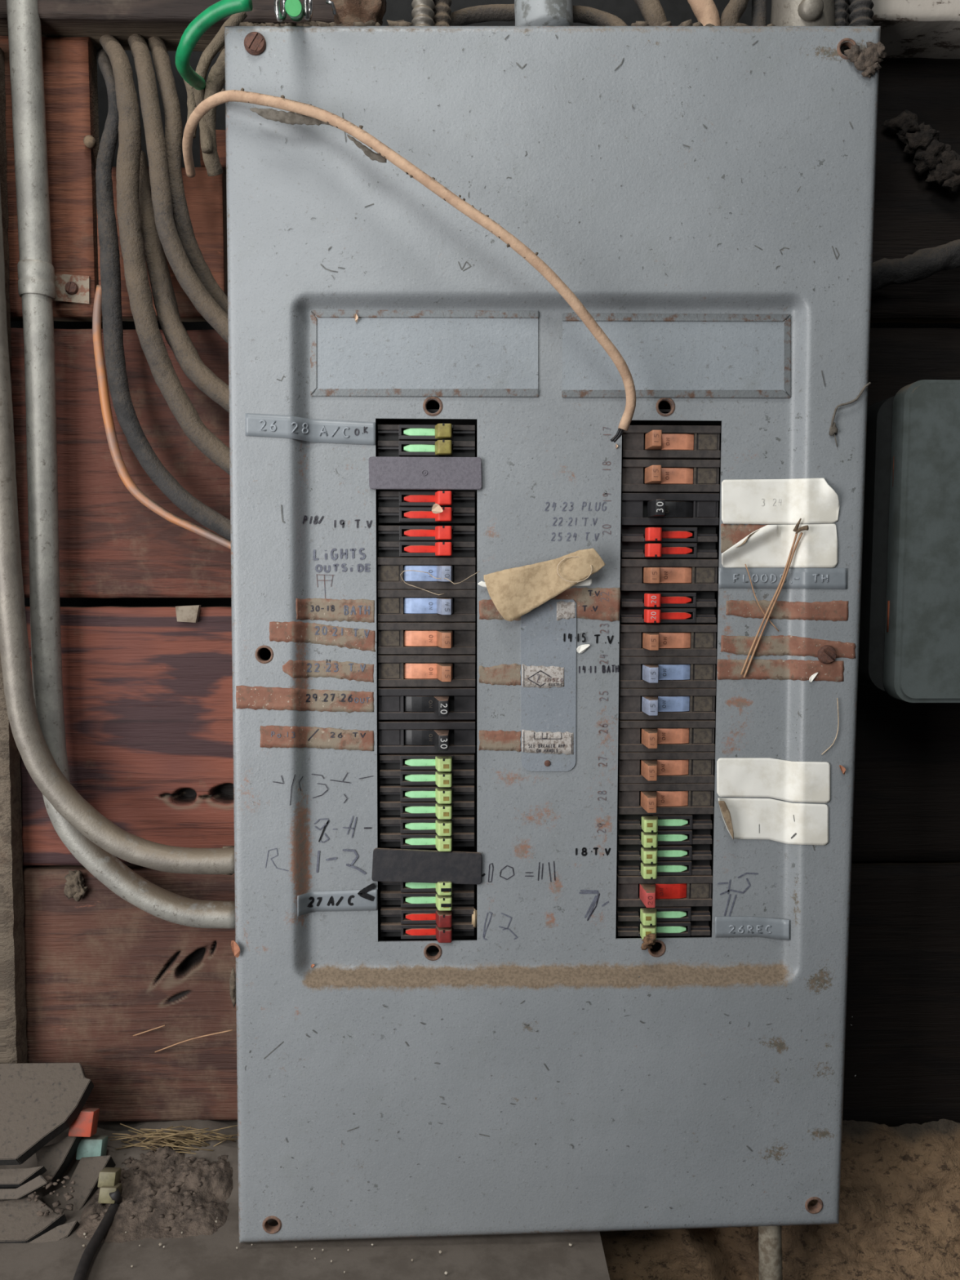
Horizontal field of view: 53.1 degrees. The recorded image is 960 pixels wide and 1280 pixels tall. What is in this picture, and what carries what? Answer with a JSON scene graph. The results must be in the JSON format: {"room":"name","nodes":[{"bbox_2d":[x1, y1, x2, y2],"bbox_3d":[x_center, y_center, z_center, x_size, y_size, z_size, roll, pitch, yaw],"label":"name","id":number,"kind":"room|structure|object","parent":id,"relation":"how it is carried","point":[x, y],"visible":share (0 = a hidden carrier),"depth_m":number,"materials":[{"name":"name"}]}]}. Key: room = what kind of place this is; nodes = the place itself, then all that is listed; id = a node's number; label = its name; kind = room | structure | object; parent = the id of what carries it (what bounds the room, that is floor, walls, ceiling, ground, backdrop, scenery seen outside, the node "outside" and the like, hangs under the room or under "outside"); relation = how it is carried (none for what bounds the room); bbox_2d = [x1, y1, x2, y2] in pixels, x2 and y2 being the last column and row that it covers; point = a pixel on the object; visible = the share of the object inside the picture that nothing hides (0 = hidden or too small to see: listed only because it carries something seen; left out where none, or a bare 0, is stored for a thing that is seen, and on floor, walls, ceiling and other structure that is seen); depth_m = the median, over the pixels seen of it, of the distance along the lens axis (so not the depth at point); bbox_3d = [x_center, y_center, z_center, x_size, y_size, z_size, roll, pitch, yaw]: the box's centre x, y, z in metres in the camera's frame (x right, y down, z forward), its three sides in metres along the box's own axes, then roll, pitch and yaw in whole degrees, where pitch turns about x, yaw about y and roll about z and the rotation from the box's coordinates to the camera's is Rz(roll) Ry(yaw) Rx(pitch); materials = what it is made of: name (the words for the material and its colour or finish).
{"room":"electrical room","nodes":[
{"label":"electrical room","id":0,"kind":"room"},
{"bbox_2d":[0,0,959,1126],"bbox_3d":[0.020,0.042,0.965,1.573,1.613,0.174,0,4,-1],"label":"wall","id":1,"kind":"structure","parent":0,"point":[148,693],"depth_m":0.88,"materials":[{"name":"wood"}]},
{"bbox_2d":[63,869,88,902],"bbox_3d":[-0.370,0.225,0.880,0.022,0.031,0.014,0,4,-1],"label":"clump","id":2,"kind":"object","parent":1,"relation":"attached to","point":[75,888],"visible":1,"depth_m":0.88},
{"bbox_2d":[6,0,235,928],"bbox_3d":[-0.307,-0.211,0.833,0.182,0.941,0.041,0,4,-1],"label":"conduit","id":3,"kind":"object","parent":1,"relation":"attached to","point":[38,284],"visible":0.9,"depth_m":0.82,"materials":[{"name":"metal"}]},
{"bbox_2d":[92,284,231,549],"bbox_3d":[-0.273,-0.192,0.832,0.132,0.232,0.015,1,4,10],"label":"cable","id":4,"kind":"object","parent":1,"relation":"attached to","point":[111,435],"visible":0.98,"depth_m":0.83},
{"bbox_2d":[0,0,333,52],"bbox_3d":[-0.400,-0.559,0.822,0.576,0.077,0.050,0,4,-1],"label":"trim","id":5,"kind":"structure","parent":1,"relation":"attached to","point":[166,20],"depth_m":0.81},
{"bbox_2d":[175,604,200,622],"bbox_3d":[-0.262,-0.024,0.864,0.021,0.016,0.007,0,4,-1],"label":"tab","id":6,"kind":"object","parent":1,"relation":"attached to","point":[184,613],"visible":1,"depth_m":0.86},
{"bbox_2d":[200,48,225,176],"bbox_3d":[-0.220,-0.437,0.799,0.023,0.087,0.057,-2,5,-31],"label":"cable","id":7,"kind":"object","parent":1,"relation":"attached to","point":[215,81],"visible":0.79,"depth_m":0.80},
{"bbox_2d":[193,11,247,154],"bbox_3d":[-0.213,-0.462,0.794,0.045,0.110,0.022,0,4,-1],"label":"cable","id":8,"kind":"object","parent":1,"relation":"attached to","point":[217,42],"visible":0.74,"depth_m":0.79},
{"bbox_2d":[0,1120,609,1279],"bbox_3d":[-0.235,0.532,0.792,0.668,0.153,0.360,0,4,-1],"label":"ground","id":9,"kind":"structure","parent":1,"relation":"attached to","point":[215,1256],"depth_m":0.77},
{"bbox_2d":[0,48,27,1063],"bbox_3d":[-0.460,-0.020,0.847,0.100,0.971,0.027,0,4,-1],"label":"timber post","id":10,"kind":"object","parent":9,"relation":"on","point":[13,1011],"visible":0.62,"depth_m":0.86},
{"bbox_2d":[0,1196,66,1243],"bbox_3d":[-0.387,0.482,0.796,0.083,0.026,0.038,0,4,-1],"label":"slabs","id":11,"kind":"object","parent":9,"relation":"on","point":[20,1222],"visible":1,"depth_m":0.79},
{"bbox_2d":[0,1175,49,1199],"bbox_3d":[-0.396,0.460,0.804,0.067,0.019,0.016,0,4,-8],"label":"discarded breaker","id":12,"kind":"object","parent":11,"relation":"on","point":[37,1183],"visible":1,"depth_m":0.80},
{"bbox_2d":[0,1165,46,1188],"bbox_3d":[-0.401,0.453,0.810,0.064,0.017,0.018,0,4,-1],"label":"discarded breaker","id":13,"kind":"object","parent":12,"relation":"on","point":[14,1178],"visible":1,"depth_m":0.81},
{"bbox_2d":[26,1174,75,1216],"bbox_3d":[-0.360,0.464,0.802,0.048,0.019,0.029,0,4,-1],"label":"crumbs","id":14,"kind":"object","parent":11,"relation":"on","point":[68,1206],"visible":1,"depth_m":0.80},
{"bbox_2d":[29,1220,79,1243],"bbox_3d":[-0.373,0.493,0.781,0.086,0.026,0.024,-1,4,-11],"label":"slab","id":15,"kind":"object","parent":9,"relation":"on","point":[63,1231],"visible":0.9,"depth_m":0.79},
{"bbox_2d":[35,1135,107,1182],"bbox_3d":[-0.360,0.454,0.852,0.060,0.042,0.036,-3,5,-37],"label":"discarded breaker","id":16,"kind":"object","parent":9,"relation":"on","point":[56,1158],"visible":0.84,"depth_m":0.84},
{"bbox_2d":[0,1062,99,1165],"bbox_3d":[-0.399,0.410,0.834,0.120,0.059,0.075,0,4,-1],"label":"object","id":17,"kind":"object","parent":16,"relation":"on","point":[39,1101],"visible":1,"depth_m":0.84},
{"bbox_2d":[41,1155,121,1211],"bbox_3d":[-0.343,0.479,0.838,0.069,0.051,0.056,0,4,-1],"label":"discarded breaker","id":18,"kind":"object","parent":9,"relation":"on","point":[91,1173],"visible":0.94,"depth_m":0.83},
{"bbox_2d":[72,1187,122,1279],"bbox_3d":[-0.308,0.479,0.768,0.013,0.020,0.109,0,4,-4],"label":"cable","id":19,"kind":"object","parent":9,"relation":"on","point":[89,1252],"visible":1,"depth_m":0.77,"materials":[{"name":"rubber"}]},
{"bbox_2d":[75,1130,232,1243],"bbox_3d":[-0.276,0.474,0.834,0.138,0.026,0.134,0,4,-1],"label":"heap","id":20,"kind":"object","parent":9,"relation":"on","point":[166,1193],"visible":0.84,"depth_m":0.82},
{"bbox_2d":[107,1123,237,1154],"bbox_3d":[-0.292,0.464,0.880,0.148,0.044,0.028,0,4,-1],"label":"dry grass tuft","id":21,"kind":"object","parent":20,"relation":"on","point":[175,1135],"visible":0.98,"depth_m":0.87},
{"bbox_2d":[224,26,880,1243],"bbox_3d":[0.053,0.010,0.804,0.496,0.946,0.138,0,4,-1],"label":"breaker panel","id":22,"kind":"object","parent":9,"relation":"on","point":[706,194],"visible":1,"depth_m":0.74,"materials":[{"name":"grey metal"}]},
{"bbox_2d":[0,187,234,875],"bbox_3d":[-0.317,-0.213,0.797,0.218,0.835,0.027,0,4,-2],"label":"conduit","id":23,"kind":"object","parent":22,"relation":"attached to","point":[36,755],"visible":1,"depth_m":0.81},
{"bbox_2d":[95,47,231,541],"bbox_3d":[-0.283,-0.307,0.827,0.153,0.446,0.055,2,5,24],"label":"cable","id":24,"kind":"object","parent":22,"relation":"attached to","point":[109,255],"visible":0.9,"depth_m":0.82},
{"bbox_2d":[98,35,230,475],"bbox_3d":[-0.281,-0.343,0.821,0.161,0.407,0.060,2,5,25],"label":"cable","id":25,"kind":"object","parent":22,"relation":"attached to","point":[128,157],"visible":0.91,"depth_m":0.80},
{"bbox_2d":[128,34,228,343],"bbox_3d":[-0.266,-0.396,0.817,0.147,0.300,0.051,3,5,34],"label":"cable","id":26,"kind":"object","parent":22,"relation":"attached to","point":[204,303],"visible":0.93,"depth_m":0.79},
{"bbox_2d":[138,150,229,413],"bbox_3d":[-0.254,-0.308,0.822,0.113,0.233,0.030,2,5,20],"label":"cable","id":27,"kind":"object","parent":22,"relation":"attached to","point":[175,335],"visible":0.77,"depth_m":0.82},
{"bbox_2d":[147,36,227,314],"bbox_3d":[-0.262,-0.408,0.832,0.129,0.295,0.050,3,5,34],"label":"cable","id":28,"kind":"object","parent":22,"relation":"attached to","point":[162,62],"visible":0.8,"depth_m":0.81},
{"bbox_2d":[175,0,252,89],"bbox_3d":[-0.212,-0.449,0.730,0.042,0.035,0.125,-3,5,-33],"label":"cable","id":29,"kind":"object","parent":22,"relation":"attached to","point":[222,9],"visible":1,"depth_m":0.70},
{"bbox_2d":[182,78,196,137],"bbox_3d":[-0.243,-0.451,0.804,0.014,0.052,0.020,0,4,-1],"label":"cable","id":30,"kind":"object","parent":29,"relation":"hanging from","point":[191,104],"visible":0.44,"depth_m":0.80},
{"bbox_2d":[273,0,313,22],"bbox_3d":[-0.136,-0.453,0.691,0.029,0.056,0.096,0,4,-1],"label":"connector","id":31,"kind":"object","parent":22,"relation":"attached to","point":[294,8],"depth_m":0.70,"materials":[{"name":"silver metal"}]},
{"bbox_2d":[235,685,373,712],"bbox_3d":[-0.135,0.046,0.745,0.105,0.023,0.009,-1,4,-12],"label":"tape","id":32,"kind":"object","parent":22,"relation":"attached to","point":[255,698],"visible":1,"depth_m":0.75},
{"bbox_2d":[245,413,375,444],"bbox_3d":[-0.128,-0.160,0.729,0.097,0.022,0.009,-1,4,-12],"label":"label","id":33,"kind":"object","parent":22,"relation":"attached to","point":[313,430],"visible":1,"depth_m":0.73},
{"bbox_2d":[259,724,373,751],"bbox_3d":[-0.127,0.076,0.749,0.087,0.023,0.010,-1,4,-12],"label":"tape","id":34,"kind":"object","parent":22,"relation":"attached to","point":[271,736],"visible":1,"depth_m":0.75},
{"bbox_2d":[269,621,375,652],"bbox_3d":[-0.122,-0.003,0.744,0.081,0.025,0.009,-1,4,-12],"label":"tape","id":35,"kind":"object","parent":22,"relation":"attached to","point":[362,639],"visible":1,"depth_m":0.75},
{"bbox_2d":[282,659,373,682],"bbox_3d":[-0.118,0.024,0.747,0.070,0.019,0.009,-1,4,-12],"label":"tape","id":36,"kind":"object","parent":22,"relation":"attached to","point":[348,670],"visible":1,"depth_m":0.75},
{"bbox_2d":[295,598,374,622],"bbox_3d":[-0.112,-0.023,0.745,0.060,0.019,0.008,-1,4,-11],"label":"tape","id":37,"kind":"object","parent":22,"relation":"attached to","point":[322,609],"visible":1,"depth_m":0.74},
{"bbox_2d":[297,883,377,916],"bbox_3d":[-0.113,0.204,0.760,0.063,0.024,0.012,-1,4,-14],"label":"label","id":38,"kind":"object","parent":22,"relation":"attached to","point":[366,899],"visible":1,"depth_m":0.76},
{"bbox_2d":[329,0,386,26],"bbox_3d":[-0.097,-0.497,0.753,0.045,0.062,0.041,0,4,-1],"label":"connector","id":39,"kind":"object","parent":22,"relation":"attached to","point":[348,11],"visible":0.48,"depth_m":0.74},
{"bbox_2d":[182,88,635,442],"bbox_3d":[-0.074,-0.274,0.715,0.372,0.252,0.086,1,4,15],"label":"loose cable","id":40,"kind":"object","parent":22,"relation":"attached to","point":[306,113],"visible":1,"depth_m":0.68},
{"bbox_2d":[411,0,435,26],"bbox_3d":[-0.045,-0.566,0.754,0.020,0.190,0.050,0,4,-1],"label":"conduit","id":41,"kind":"object","parent":22,"relation":"attached to","point":[422,13],"visible":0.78,"depth_m":0.74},
{"bbox_2d":[368,456,481,489],"bbox_3d":[-0.042,-0.128,0.738,0.087,0.025,0.004,0,4,-1],"label":"plate","id":42,"kind":"object","parent":22,"relation":"attached to","point":[386,473],"visible":1,"depth_m":0.74,"materials":[{"name":"grey plastic"}]},
{"bbox_2d":[377,422,475,457],"bbox_3d":[-0.042,-0.155,0.751,0.075,0.025,0.040,0,4,-1],"label":"twin circuit breaker","id":43,"kind":"object","parent":22,"relation":"attached to","point":[439,440],"visible":1,"depth_m":0.74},
{"bbox_2d":[371,848,481,884],"bbox_3d":[-0.042,0.179,0.761,0.087,0.029,0.003,0,4,-1],"label":"plate","id":44,"kind":"object","parent":22,"relation":"attached to","point":[388,864],"visible":1,"depth_m":0.76,"materials":[{"name":"black plastic"}]},
{"bbox_2d":[377,686,475,719],"bbox_3d":[-0.042,0.050,0.759,0.076,0.025,0.054,0,4,-1],"label":"circuit breaker","id":45,"kind":"object","parent":22,"relation":"attached to","point":[395,703],"visible":0.98,"depth_m":0.76,"materials":[{"name":"black plastic"}]},
{"bbox_2d":[377,653,475,686],"bbox_3d":[-0.042,0.024,0.759,0.076,0.025,0.050,0,4,-1],"label":"circuit breaker","id":46,"kind":"object","parent":22,"relation":"attached to","point":[394,669],"visible":0.98,"depth_m":0.76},
{"bbox_2d":[377,557,475,589],"bbox_3d":[-0.042,-0.052,0.754,0.076,0.025,0.050,0,4,-1],"label":"circuit breaker","id":47,"kind":"object","parent":22,"relation":"attached to","point":[456,570],"visible":0.99,"depth_m":0.75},
{"bbox_2d":[377,525,475,557],"bbox_3d":[-0.042,-0.078,0.757,0.075,0.025,0.040,0,4,-1],"label":"twin circuit breaker","id":48,"kind":"object","parent":22,"relation":"attached to","point":[394,541],"visible":1,"depth_m":0.75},
{"bbox_2d":[377,490,475,524],"bbox_3d":[-0.042,-0.104,0.755,0.075,0.025,0.040,0,4,-1],"label":"twin circuit breaker","id":49,"kind":"object","parent":22,"relation":"attached to","point":[394,507],"visible":0.99,"depth_m":0.75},
{"bbox_2d":[379,814,474,851],"bbox_3d":[-0.042,0.154,0.774,0.075,0.025,0.040,0,4,-1],"label":"twin circuit breaker","id":50,"kind":"object","parent":22,"relation":"attached to","point":[406,833],"visible":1,"depth_m":0.77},
{"bbox_2d":[379,783,474,819],"bbox_3d":[-0.042,0.128,0.772,0.075,0.025,0.040,0,4,-1],"label":"twin circuit breaker","id":51,"kind":"object","parent":22,"relation":"attached to","point":[396,799],"visible":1,"depth_m":0.76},
{"bbox_2d":[379,753,474,786],"bbox_3d":[-0.042,0.103,0.770,0.075,0.025,0.040,0,4,-1],"label":"twin circuit breaker","id":52,"kind":"object","parent":22,"relation":"attached to","point":[441,770],"visible":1,"depth_m":0.76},
{"bbox_2d":[378,720,475,753],"bbox_3d":[-0.042,0.077,0.761,0.076,0.025,0.054,0,4,-1],"label":"circuit breaker","id":53,"kind":"object","parent":22,"relation":"attached to","point":[395,736],"visible":0.96,"depth_m":0.76,"materials":[{"name":"black plastic"}]},
{"bbox_2d":[377,622,475,653],"bbox_3d":[-0.042,-0.002,0.758,0.076,0.025,0.050,0,4,-1],"label":"circuit breaker","id":54,"kind":"object","parent":22,"relation":"attached to","point":[394,637],"visible":0.98,"depth_m":0.75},
{"bbox_2d":[377,589,475,622],"bbox_3d":[-0.042,-0.027,0.756,0.076,0.025,0.050,0,4,-1],"label":"circuit breaker","id":55,"kind":"object","parent":22,"relation":"attached to","point":[393,605],"visible":1,"depth_m":0.75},
{"bbox_2d":[380,904,474,942],"bbox_3d":[-0.042,0.227,0.779,0.075,0.025,0.040,0,4,-1],"label":"twin circuit breaker","id":56,"kind":"object","parent":22,"relation":"attached to","point":[406,922],"visible":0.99,"depth_m":0.77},
{"bbox_2d":[380,881,474,911],"bbox_3d":[-0.042,0.201,0.778,0.075,0.025,0.040,0,4,-1],"label":"twin circuit breaker","id":57,"kind":"object","parent":22,"relation":"attached to","point":[442,895],"visible":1,"depth_m":0.77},
{"bbox_2d":[432,0,451,26],"bbox_3d":[-0.030,-0.574,0.764,0.016,0.191,0.047,0,4,-1],"label":"conduit","id":58,"kind":"object","parent":22,"relation":"attached to","point":[442,10],"visible":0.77,"depth_m":0.75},
{"bbox_2d":[478,663,520,685],"bbox_3d":[0.016,0.027,0.752,0.033,0.018,0.001,0,4,-1],"label":"tape","id":59,"kind":"object","parent":22,"relation":"attached to","point":[501,674],"visible":1,"depth_m":0.75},
{"bbox_2d":[478,729,521,751],"bbox_3d":[0.016,0.080,0.756,0.034,0.018,0.001,0,4,-1],"label":"tape","id":60,"kind":"object","parent":22,"relation":"attached to","point":[495,740],"visible":1,"depth_m":0.76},
{"bbox_2d":[400,547,604,621],"bbox_3d":[0.017,-0.042,0.738,0.157,0.056,0.023,0,4,-1],"label":"tag","id":61,"kind":"object","parent":22,"relation":"hanging from","point":[515,592],"visible":1,"depth_m":0.74,"materials":[{"name":"paper"}]},
{"bbox_2d":[239,18,775,26],"bbox_3d":[0.022,-0.457,0.717,0.402,0.017,0.021,0,4,-1],"label":"debris","id":62,"kind":"object","parent":22,"relation":"on","point":[371,23],"visible":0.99,"depth_m":0.71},
{"bbox_2d":[377,408,671,955],"bbox_3d":[0.058,0.038,0.776,0.295,0.437,0.034,0,4,-1],"label":"circuit breakers","id":63,"kind":"object","parent":22,"relation":"on","point":[545,812],"depth_m":0.76,"materials":[{"name":"plastic"}]},
{"bbox_2d":[514,0,573,26],"bbox_3d":[0.050,-0.567,0.758,0.050,0.176,0.046,0,4,-1],"label":"pipe","id":64,"kind":"object","parent":22,"relation":"on","point":[527,12],"visible":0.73,"depth_m":0.74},
{"bbox_2d":[449,4,627,26],"bbox_3d":[0.046,-0.499,0.781,0.153,0.039,0.029,1,4,6],"label":"cable","id":65,"kind":"object","parent":64,"relation":"attached to","point":[491,12],"visible":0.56,"depth_m":0.78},
{"bbox_2d":[523,665,572,753],"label":"print","id":66,"kind":"object","parent":22,"relation":"attached to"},
{"bbox_2d":[479,586,620,622],"bbox_3d":[0.054,-0.028,0.749,0.111,0.027,0.001,0,4,-1],"label":"tape","id":67,"kind":"object","parent":22,"relation":"attached to","point":[588,604],"visible":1,"depth_m":0.75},
{"bbox_2d":[633,0,666,26],"bbox_3d":[0.125,-0.575,0.768,0.018,0.201,0.067,-3,5,-38],"label":"cable","id":68,"kind":"object","parent":22,"relation":"attached to","point":[652,11],"visible":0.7,"depth_m":0.75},
{"bbox_2d":[615,904,711,940],"bbox_3d":[0.149,0.227,0.784,0.075,0.025,0.040,0,4,-1],"label":"twin circuit breaker","id":69,"kind":"object","parent":22,"relation":"attached to","point":[677,921],"visible":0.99,"depth_m":0.78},
{"bbox_2d":[616,843,711,879],"bbox_3d":[0.149,0.177,0.780,0.075,0.025,0.040,0,4,-1],"label":"twin circuit breaker","id":70,"kind":"object","parent":22,"relation":"attached to","point":[648,863],"visible":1,"depth_m":0.77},
{"bbox_2d":[616,872,712,907],"bbox_3d":[0.149,0.202,0.777,0.076,0.025,0.050,0,4,-1],"label":"circuit breaker","id":71,"kind":"object","parent":22,"relation":"attached to","point":[632,891],"visible":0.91,"depth_m":0.77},
{"bbox_2d":[617,812,712,848],"bbox_3d":[0.149,0.152,0.779,0.075,0.025,0.040,0,4,-1],"label":"twin circuit breaker","id":72,"kind":"object","parent":22,"relation":"attached to","point":[651,831],"visible":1,"depth_m":0.77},
{"bbox_2d":[617,782,714,814],"bbox_3d":[0.149,0.127,0.772,0.076,0.025,0.050,0,4,-1],"label":"circuit breaker","id":73,"kind":"object","parent":22,"relation":"attached to","point":[633,798],"visible":0.91,"depth_m":0.77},
{"bbox_2d":[617,750,715,783],"bbox_3d":[0.149,0.102,0.770,0.076,0.025,0.050,0,4,-1],"label":"circuit breaker","id":74,"kind":"object","parent":22,"relation":"attached to","point":[633,766],"visible":0.94,"depth_m":0.77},
{"bbox_2d":[617,719,715,751],"bbox_3d":[0.149,0.076,0.768,0.076,0.025,0.050,0,4,-1],"label":"circuit breaker","id":75,"kind":"object","parent":22,"relation":"attached to","point":[633,735],"visible":0.91,"depth_m":0.76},
{"bbox_2d":[618,687,715,719],"bbox_3d":[0.149,0.051,0.766,0.076,0.025,0.050,0,4,-1],"label":"circuit breaker","id":76,"kind":"object","parent":22,"relation":"attached to","point":[634,704],"visible":0.93,"depth_m":0.76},
{"bbox_2d":[618,655,716,688],"bbox_3d":[0.149,0.025,0.764,0.076,0.025,0.050,0,4,-1],"label":"circuit breaker","id":77,"kind":"object","parent":22,"relation":"attached to","point":[634,672],"visible":0.91,"depth_m":0.76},
{"bbox_2d":[618,622,717,656],"bbox_3d":[0.149,0.000,0.762,0.076,0.025,0.050,0,4,-1],"label":"circuit breaker","id":78,"kind":"object","parent":22,"relation":"attached to","point":[636,639],"visible":0.95,"depth_m":0.76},
{"bbox_2d":[619,591,716,622],"bbox_3d":[0.149,-0.026,0.765,0.075,0.025,0.040,0,4,-1],"label":"twin circuit breaker","id":79,"kind":"object","parent":22,"relation":"attached to","point":[635,606],"visible":1,"depth_m":0.76,"materials":[{"name":"red plastic"}]},
{"bbox_2d":[619,559,718,591],"bbox_3d":[0.149,-0.051,0.759,0.076,0.025,0.050,0,4,-1],"label":"circuit breaker","id":80,"kind":"object","parent":22,"relation":"attached to","point":[636,575],"visible":0.91,"depth_m":0.75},
{"bbox_2d":[620,526,717,558],"bbox_3d":[0.149,-0.077,0.762,0.075,0.025,0.040,0,4,-1],"label":"twin circuit breaker","id":81,"kind":"object","parent":22,"relation":"attached to","point":[635,542],"visible":1,"depth_m":0.75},
{"bbox_2d":[620,493,719,527],"bbox_3d":[0.149,-0.102,0.753,0.076,0.025,0.054,0,4,-1],"label":"circuit breaker","id":82,"kind":"object","parent":22,"relation":"attached to","point":[637,509],"visible":0.93,"depth_m":0.75,"materials":[{"name":"black plastic"}]},
{"bbox_2d":[621,459,719,493],"bbox_3d":[0.149,-0.128,0.753,0.076,0.025,0.050,0,4,-1],"label":"circuit breaker","id":83,"kind":"object","parent":22,"relation":"attached to","point":[637,476],"visible":0.93,"depth_m":0.75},
{"bbox_2d":[621,425,720,460],"bbox_3d":[0.149,-0.154,0.751,0.076,0.025,0.050,0,4,-1],"label":"circuit breaker","id":84,"kind":"object","parent":22,"relation":"attached to","point":[639,442],"visible":0.9,"depth_m":0.75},
{"bbox_2d":[687,0,720,26],"bbox_3d":[0.164,-0.577,0.767,0.023,0.200,0.066,-3,5,-39],"label":"cable","id":85,"kind":"object","parent":22,"relation":"attached to","point":[705,11],"visible":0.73,"depth_m":0.75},
{"bbox_2d":[720,0,748,26],"bbox_3d":[0.206,-0.578,0.769,0.024,0.200,0.056,1,4,15],"label":"cable","id":86,"kind":"object","parent":22,"relation":"attached to","point":[734,10],"visible":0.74,"depth_m":0.75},
{"bbox_2d":[720,523,768,552],"bbox_3d":[0.209,-0.078,0.749,0.044,0.026,0.001,0,4,-1],"label":"tape","id":87,"kind":"object","parent":22,"relation":"attached to","point":[731,535],"visible":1,"depth_m":0.75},
{"bbox_2d":[715,916,789,940],"bbox_3d":[0.218,0.231,0.771,0.059,0.019,0.005,0,4,4],"label":"label","id":88,"kind":"object","parent":22,"relation":"attached to","point":[725,926],"visible":1,"depth_m":0.77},
{"bbox_2d":[751,0,766,26],"bbox_3d":[0.225,-0.580,0.776,0.014,0.196,0.042,0,4,4],"label":"cable","id":89,"kind":"object","parent":22,"relation":"attached to","point":[758,6],"visible":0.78,"depth_m":0.77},
{"bbox_2d":[758,1225,782,1279],"bbox_3d":[0.245,0.526,0.810,0.020,0.077,0.025,0,4,-1],"label":"pipe","id":90,"kind":"object","parent":22,"relation":"attached to","point":[770,1237],"visible":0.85,"depth_m":0.80,"materials":[{"name":"metal"}]},
{"bbox_2d":[716,758,830,803],"bbox_3d":[0.232,0.111,0.760,0.088,0.034,0.010,1,4,9],"label":"paper label","id":91,"kind":"object","parent":22,"relation":"attached to","point":[778,779],"visible":1,"depth_m":0.76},
{"bbox_2d":[718,797,828,845],"bbox_3d":[0.231,0.144,0.760,0.087,0.039,0.013,0,4,-1],"label":"paper label","id":92,"kind":"object","parent":22,"relation":"attached to","point":[768,819],"visible":1,"depth_m":0.76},
{"bbox_2d":[740,518,808,677],"bbox_3d":[0.229,-0.032,0.746,0.048,0.124,0.011,2,5,21],"label":"twig","id":93,"kind":"object","parent":22,"relation":"attached to","point":[797,530],"visible":1,"depth_m":0.75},
{"bbox_2d":[721,524,837,567],"bbox_3d":[0.231,-0.073,0.744,0.089,0.034,0.013,0,4,-1],"label":"paper label","id":94,"kind":"object","parent":22,"relation":"attached to","point":[770,545],"visible":1,"depth_m":0.74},
{"bbox_2d":[716,658,844,681],"bbox_3d":[0.235,0.024,0.754,0.097,0.017,0.010,1,4,9],"label":"tape","id":95,"kind":"object","parent":22,"relation":"attached to","point":[780,669],"visible":1,"depth_m":0.76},
{"bbox_2d":[721,478,839,524],"bbox_3d":[0.232,-0.107,0.743,0.089,0.035,0.012,1,4,11],"label":"paper label","id":96,"kind":"object","parent":22,"relation":"attached to","point":[812,500],"visible":1,"depth_m":0.75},
{"bbox_2d":[718,567,847,589],"bbox_3d":[0.235,-0.048,0.748,0.098,0.016,0.010,1,4,9],"label":"label","id":97,"kind":"object","parent":22,"relation":"attached to","point":[728,577],"visible":1,"depth_m":0.75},
{"bbox_2d":[725,600,848,621],"bbox_3d":[0.239,-0.023,0.750,0.093,0.016,0.010,1,4,10],"label":"tape","id":98,"kind":"object","parent":22,"relation":"attached to","point":[833,611],"visible":1,"depth_m":0.75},
{"bbox_2d":[720,635,855,658],"bbox_3d":[0.241,0.005,0.752,0.103,0.018,0.010,1,4,9],"label":"tape","id":99,"kind":"object","parent":22,"relation":"attached to","point":[780,645],"visible":1,"depth_m":0.76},
{"bbox_2d":[770,0,835,26],"bbox_3d":[0.259,-0.551,0.765,0.050,0.200,0.058,0,4,-1],"label":"fitting","id":100,"kind":"object","parent":22,"relation":"attached to","point":[784,12],"visible":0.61,"depth_m":0.75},
{"bbox_2d":[834,0,847,26],"bbox_3d":[0.290,-0.583,0.776,0.015,0.194,0.046,1,4,13],"label":"conduit","id":101,"kind":"object","parent":22,"relation":"attached to","point":[840,6],"visible":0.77,"depth_m":0.76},
{"bbox_2d":[847,0,873,26],"bbox_3d":[0.307,-0.583,0.776,0.021,0.195,0.052,1,4,11],"label":"conduit","id":102,"kind":"object","parent":22,"relation":"attached to","point":[860,12],"visible":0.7,"depth_m":0.76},
{"bbox_2d":[844,41,887,78],"bbox_3d":[0.286,-0.429,0.712,0.032,0.026,0.009,0,4,-1],"label":"nest","id":103,"kind":"object","parent":22,"relation":"attached to","point":[868,60],"visible":1,"depth_m":0.71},
{"bbox_2d":[600,1119,959,1279],"bbox_3d":[0.352,0.527,0.927,0.513,0.152,0.239,0,4,-1],"label":"ground","id":104,"kind":"structure","parent":1,"relation":"attached to","point":[900,1208],"depth_m":0.87,"materials":[{"name":"soil"}]},
{"bbox_2d":[840,0,959,58],"bbox_3d":[0.411,-0.553,0.818,0.240,0.082,0.060,0,4,-1],"label":"trim","id":105,"kind":"structure","parent":1,"relation":"attached to","point":[910,28],"depth_m":0.80,"materials":[{"name":"white paint"}]},
{"bbox_2d":[857,379,959,702],"bbox_3d":[0.421,-0.082,0.826,0.210,0.259,0.109,0,4,-1],"label":"box","id":106,"kind":"object","parent":1,"relation":"attached to","point":[909,645],"visible":0.74,"depth_m":0.78,"materials":[{"name":"metal"}]},
{"bbox_2d":[871,239,959,291],"bbox_3d":[0.386,-0.329,0.836,0.107,0.050,0.028,1,4,6],"label":"cable","id":107,"kind":"object","parent":1,"relation":"attached to","point":[924,263],"visible":0.89,"depth_m":0.83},
{"bbox_2d":[881,109,959,192],"bbox_3d":[0.395,-0.430,0.846,0.084,0.072,0.021,0,4,-1],"label":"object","id":108,"kind":"object","parent":1,"relation":"on","point":[922,141],"visible":1,"depth_m":0.84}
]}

